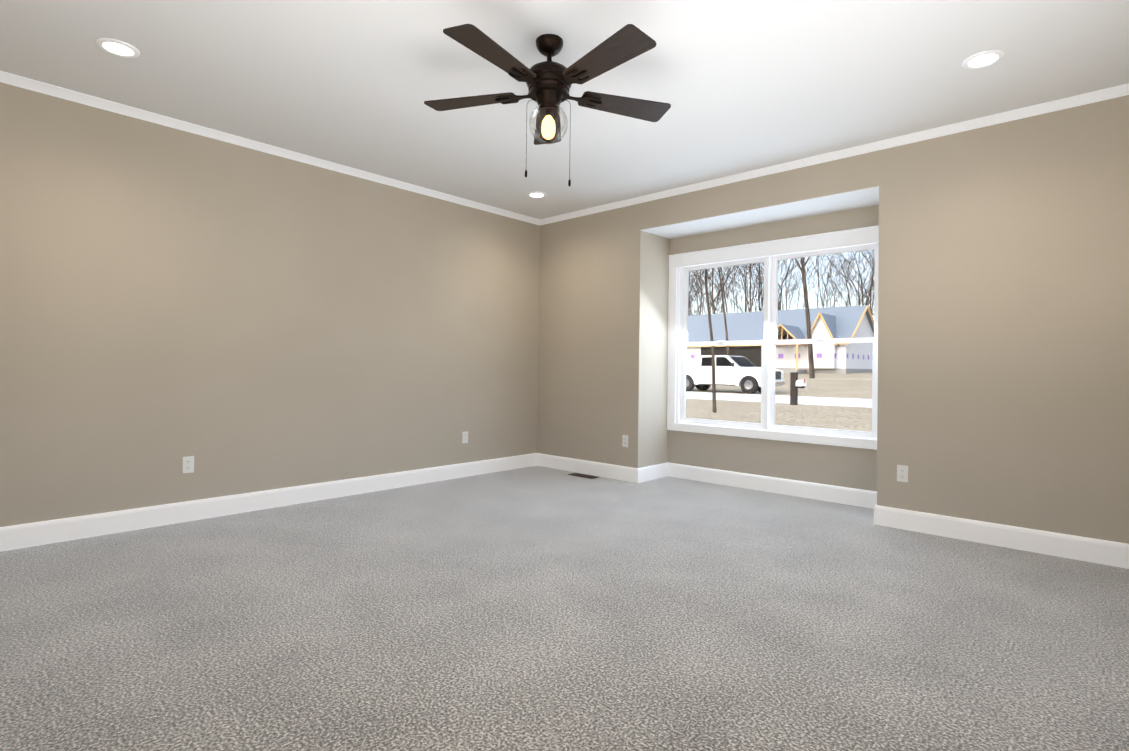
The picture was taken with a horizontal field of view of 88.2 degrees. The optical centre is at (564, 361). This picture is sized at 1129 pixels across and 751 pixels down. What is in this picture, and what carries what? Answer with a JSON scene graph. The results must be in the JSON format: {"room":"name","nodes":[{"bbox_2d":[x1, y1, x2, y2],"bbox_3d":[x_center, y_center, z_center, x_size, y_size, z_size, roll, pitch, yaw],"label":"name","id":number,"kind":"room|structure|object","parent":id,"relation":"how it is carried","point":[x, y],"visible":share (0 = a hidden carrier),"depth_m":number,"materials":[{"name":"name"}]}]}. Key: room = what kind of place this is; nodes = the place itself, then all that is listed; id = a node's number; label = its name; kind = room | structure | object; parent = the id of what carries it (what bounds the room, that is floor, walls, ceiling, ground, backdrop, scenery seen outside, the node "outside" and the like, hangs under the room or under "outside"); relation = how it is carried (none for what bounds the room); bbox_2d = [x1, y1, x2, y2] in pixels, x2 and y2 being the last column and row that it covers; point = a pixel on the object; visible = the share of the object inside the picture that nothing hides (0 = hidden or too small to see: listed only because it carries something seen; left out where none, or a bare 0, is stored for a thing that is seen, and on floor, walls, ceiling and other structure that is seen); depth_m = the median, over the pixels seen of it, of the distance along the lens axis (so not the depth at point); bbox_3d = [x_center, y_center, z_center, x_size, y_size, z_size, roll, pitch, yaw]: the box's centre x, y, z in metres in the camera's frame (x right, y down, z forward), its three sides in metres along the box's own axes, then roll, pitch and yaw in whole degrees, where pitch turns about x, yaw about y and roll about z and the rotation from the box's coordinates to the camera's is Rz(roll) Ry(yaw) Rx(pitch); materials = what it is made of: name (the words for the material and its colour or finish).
{"room":"empty bedroom","nodes":[
{"label":"empty bedroom","id":0,"kind":"room"},
{"bbox_2d":[0,82,539,526],"bbox_3d":[-2.044,-0.255,4.741,0.150,2.740,5.000,0,-1,43],"label":"wall","id":1,"kind":"structure","parent":0,"point":[233,319],"depth_m":4.20,"materials":[{"name":"beige paint"}]},
{"bbox_2d":[182,456,193,473],"bbox_3d":[-2.600,0.711,4.024,0.009,0.115,0.070,0,-1,43],"label":"electrical outlet","id":2,"kind":"object","parent":1,"relation":"attached to","point":[187,464],"visible":1,"depth_m":4.02,"materials":[{"name":"white plastic"}]},
{"bbox_2d":[0,453,535,551],"bbox_3d":[-1.989,1.046,4.683,0.016,0.138,4.970,0,-1,43],"label":"baseboard","id":3,"kind":"structure","parent":1,"relation":"attached to","point":[26,535],"depth_m":4.19,"materials":[{"name":"white wood"}]},
{"bbox_2d":[0,71,539,225],"bbox_3d":[-1.953,-1.599,4.694,0.042,0.052,4.890,0,-1,43],"label":"crown molding","id":4,"kind":"structure","parent":1,"relation":"attached to","point":[7,78],"depth_m":4.18,"materials":[{"name":"white wood"}]},
{"bbox_2d":[462,431,467,443],"bbox_3d":[-0.985,0.749,5.775,0.009,0.115,0.070,0,-1,43],"label":"electrical outlet","id":5,"kind":"object","parent":1,"relation":"attached to","point":[464,437],"visible":1,"depth_m":5.77,"materials":[{"name":"white plastic"}]},
{"bbox_2d":[0,466,1128,750],"bbox_3d":[0.081,1.175,3.104,5.500,0.100,5.820,0,-1,43],"label":"floor","id":6,"kind":"structure","parent":0,"point":[536,608],"depth_m":2.42,"materials":[{"name":"carpet"}]},
{"bbox_2d":[568,473,598,478],"bbox_3d":[0.192,1.148,5.894,0.320,0.014,0.124,0,-1,43],"label":"air vent register","id":7,"kind":"object","parent":6,"relation":"on","point":[583,475],"visible":1,"depth_m":5.88,"materials":[{"name":"brown metal"}]},
{"bbox_2d":[0,0,1128,219],"bbox_3d":[-0.059,-1.669,2.943,5.500,0.100,5.300,0,-1,43],"label":"ceiling","id":8,"kind":"structure","parent":0,"point":[740,86],"depth_m":3.27,"materials":[{"name":"white paint"}]},
{"bbox_2d":[96,38,139,57],"bbox_3d":[-2.338,-1.642,3.050,0.184,0.009,0.184,0,-1,43],"label":"recessed light","id":9,"kind":"object","parent":8,"relation":"in","point":[119,48],"visible":1,"depth_m":3.04,"materials":[{"name":"white plastic"}]},
{"bbox_2d":[527,192,546,197],"bbox_3d":[-0.262,-1.590,5.547,0.184,0.009,0.184,0,-1,43],"label":"recessed light","id":10,"kind":"object","parent":8,"relation":"in","point":[536,194],"visible":0.98,"depth_m":5.53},
{"bbox_2d":[424,24,670,186],"bbox_3d":[-0.079,-1.252,2.908,1.290,0.734,1.290,0,-1,43],"label":"ceiling fan","id":11,"kind":"object","parent":8,"relation":"hanging from","point":[549,82],"visible":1,"depth_m":2.87,"materials":[{"name":"brown wood"}]},
{"bbox_2d":[962,50,1004,68],"bbox_3d":[2.198,-1.585,3.058,0.184,0.009,0.184,0,-1,43],"label":"recessed light","id":12,"kind":"object","parent":8,"relation":"in","point":[983,59],"visible":0.94,"depth_m":3.05,"materials":[{"name":"white plastic"}]},
{"bbox_2d":[625,230,669,467],"bbox_3d":[0.889,-0.051,5.889,0.150,2.430,0.670,0,-1,43],"label":"wall","id":13,"kind":"structure","parent":0,"point":[647,343],"depth_m":5.70,"materials":[{"name":"beige paint"}]},
{"bbox_2d":[640,462,667,482],"bbox_3d":[0.878,1.094,5.759,0.016,0.138,0.480,0,-1,43],"label":"baseboard","id":14,"kind":"structure","parent":13,"relation":"attached to","point":[648,473],"depth_m":5.75,"materials":[{"name":"white wood"}]},
{"bbox_2d":[641,186,878,232],"bbox_3d":[1.549,-1.265,4.954,2.085,0.005,0.150,0,-1,43],"label":"soffit","id":15,"kind":"structure","parent":0,"point":[850,194],"depth_m":4.81,"materials":[{"name":"white paint"}]},
{"bbox_2d":[652,193,878,238],"bbox_3d":[1.777,-1.312,5.200,2.385,0.100,0.520,0,-1,43],"label":"ceiling","id":16,"kind":"structure","parent":0,"point":[868,200],"depth_m":5.05,"materials":[{"name":"white paint"}]},
{"bbox_2d":[668,430,876,490],"bbox_3d":[1.875,0.907,5.313,2.085,0.527,0.150,0,-1,43],"label":"wall","id":17,"kind":"structure","parent":0,"point":[850,467],"depth_m":5.18,"materials":[{"name":"beige paint"}]},
{"bbox_2d":[668,462,876,507],"bbox_3d":[1.816,1.100,5.250,2.085,0.138,0.016,0,-1,43],"label":"baseboard","id":18,"kind":"structure","parent":17,"relation":"attached to","point":[823,492],"depth_m":5.18,"materials":[{"name":"white wood"}]},
{"bbox_2d":[667,225,878,449],"bbox_3d":[1.873,-0.195,5.308,2.081,1.786,0.176,0,-1,43],"label":"double-hung window","id":19,"kind":"structure","parent":17,"relation":"in","point":[769,254],"depth_m":5.29,"materials":[{"name":"white plastic"}]},
{"bbox_2d":[670,205,878,254],"bbox_3d":[1.900,-1.126,5.334,2.085,0.267,0.150,0,-1,43],"label":"wall","id":20,"kind":"structure","parent":0,"point":[835,221],"depth_m":5.20,"materials":[{"name":"beige paint"}]},
{"bbox_2d":[537,95,1128,543],"bbox_3d":[1.668,-0.207,4.821,5.500,2.740,0.150,0,-1,43],"label":"wall","id":21,"kind":"structure","parent":0,"point":[1015,338],"depth_m":3.76,"materials":[{"name":"beige paint"}]},
{"bbox_2d":[536,453,639,482],"bbox_3d":[0.207,1.088,6.026,1.364,0.138,0.016,0,-1,43],"label":"baseboard","id":22,"kind":"structure","parent":21,"relation":"attached to","point":[623,473],"depth_m":5.97,"materials":[{"name":"white wood"}]},
{"bbox_2d":[622,435,627,446],"bbox_3d":[0.592,0.773,5.683,0.070,0.115,0.009,0,-1,43],"label":"electrical outlet","id":23,"kind":"object","parent":21,"relation":"attached to","point":[624,440],"visible":1,"depth_m":5.68,"materials":[{"name":"white plastic"}]},
{"bbox_2d":[540,83,1128,224],"bbox_3d":[1.620,-1.553,4.764,5.200,0.052,0.042,0,-1,43],"label":"crown molding","id":24,"kind":"structure","parent":21,"relation":"attached to","point":[959,127],"depth_m":4.16,"materials":[{"name":"white wood"}]},
{"bbox_2d":[897,465,907,481],"bbox_3d":[2.355,0.778,4.057,0.070,0.115,0.009,0,-1,43],"label":"electrical outlet","id":25,"kind":"object","parent":21,"relation":"attached to","point":[902,473],"visible":1,"depth_m":4.05,"materials":[{"name":"white plastic"}]},
{"bbox_2d":[868,501,1128,568],"bbox_3d":[2.847,1.096,3.592,1.713,0.138,0.016,0,-1,43],"label":"baseboard","id":26,"kind":"structure","parent":21,"relation":"attached to","point":[1074,547],"depth_m":3.65,"materials":[{"name":"white wood"}]},
{"bbox_2d":[877,182,902,508],"bbox_3d":[2.532,-0.046,4.374,0.150,2.430,0.670,0,-1,43],"label":"wall","id":27,"kind":"structure","parent":0,"point":[889,347],"depth_m":4.13,"materials":[{"name":"beige paint"}]},
{"label":"outside","id":28,"kind":"structure","parent":0,"visible":0},
{"bbox_2d":[686,372,871,431],"bbox_3d":[32.440,1.517,71.535,240.000,1.700,200.000,0,-1,43],"label":"lawn","id":29,"kind":"structure","parent":28,"point":[861,392],"depth_m":21.22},
{"bbox_2d":[686,355,784,393],"bbox_3d":[8.555,0.652,31.543,6.100,1.970,2.480,0,-1,43],"label":"truck","id":30,"kind":"object","parent":29,"relation":"on","point":[752,385],"depth_m":30.39,"materials":[{"name":"white metal"}]},
{"bbox_2d":[686,305,873,373],"bbox_3d":[21.896,-2.274,71.521,27.700,7.890,14.684,0,-1,43],"label":"house","id":31,"kind":"structure","parent":29,"relation":"on","point":[847,364],"depth_m":64.00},
{"bbox_2d":[688,249,874,412],"bbox_3d":[28.666,-16.419,94.519,110.093,38.157,150.360,0,-1,43],"label":"trees","id":32,"kind":"object","parent":29,"relation":"on","point":[700,287],"depth_m":100.75,"materials":[{"name":"brown plant"}]},
{"bbox_2d":[790,372,806,404],"bbox_3d":[8.274,0.961,20.654,0.472,1.180,0.500,0,-1,43],"label":"mailbox","id":33,"kind":"object","parent":29,"relation":"on","point":[795,385],"depth_m":20.64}
]}

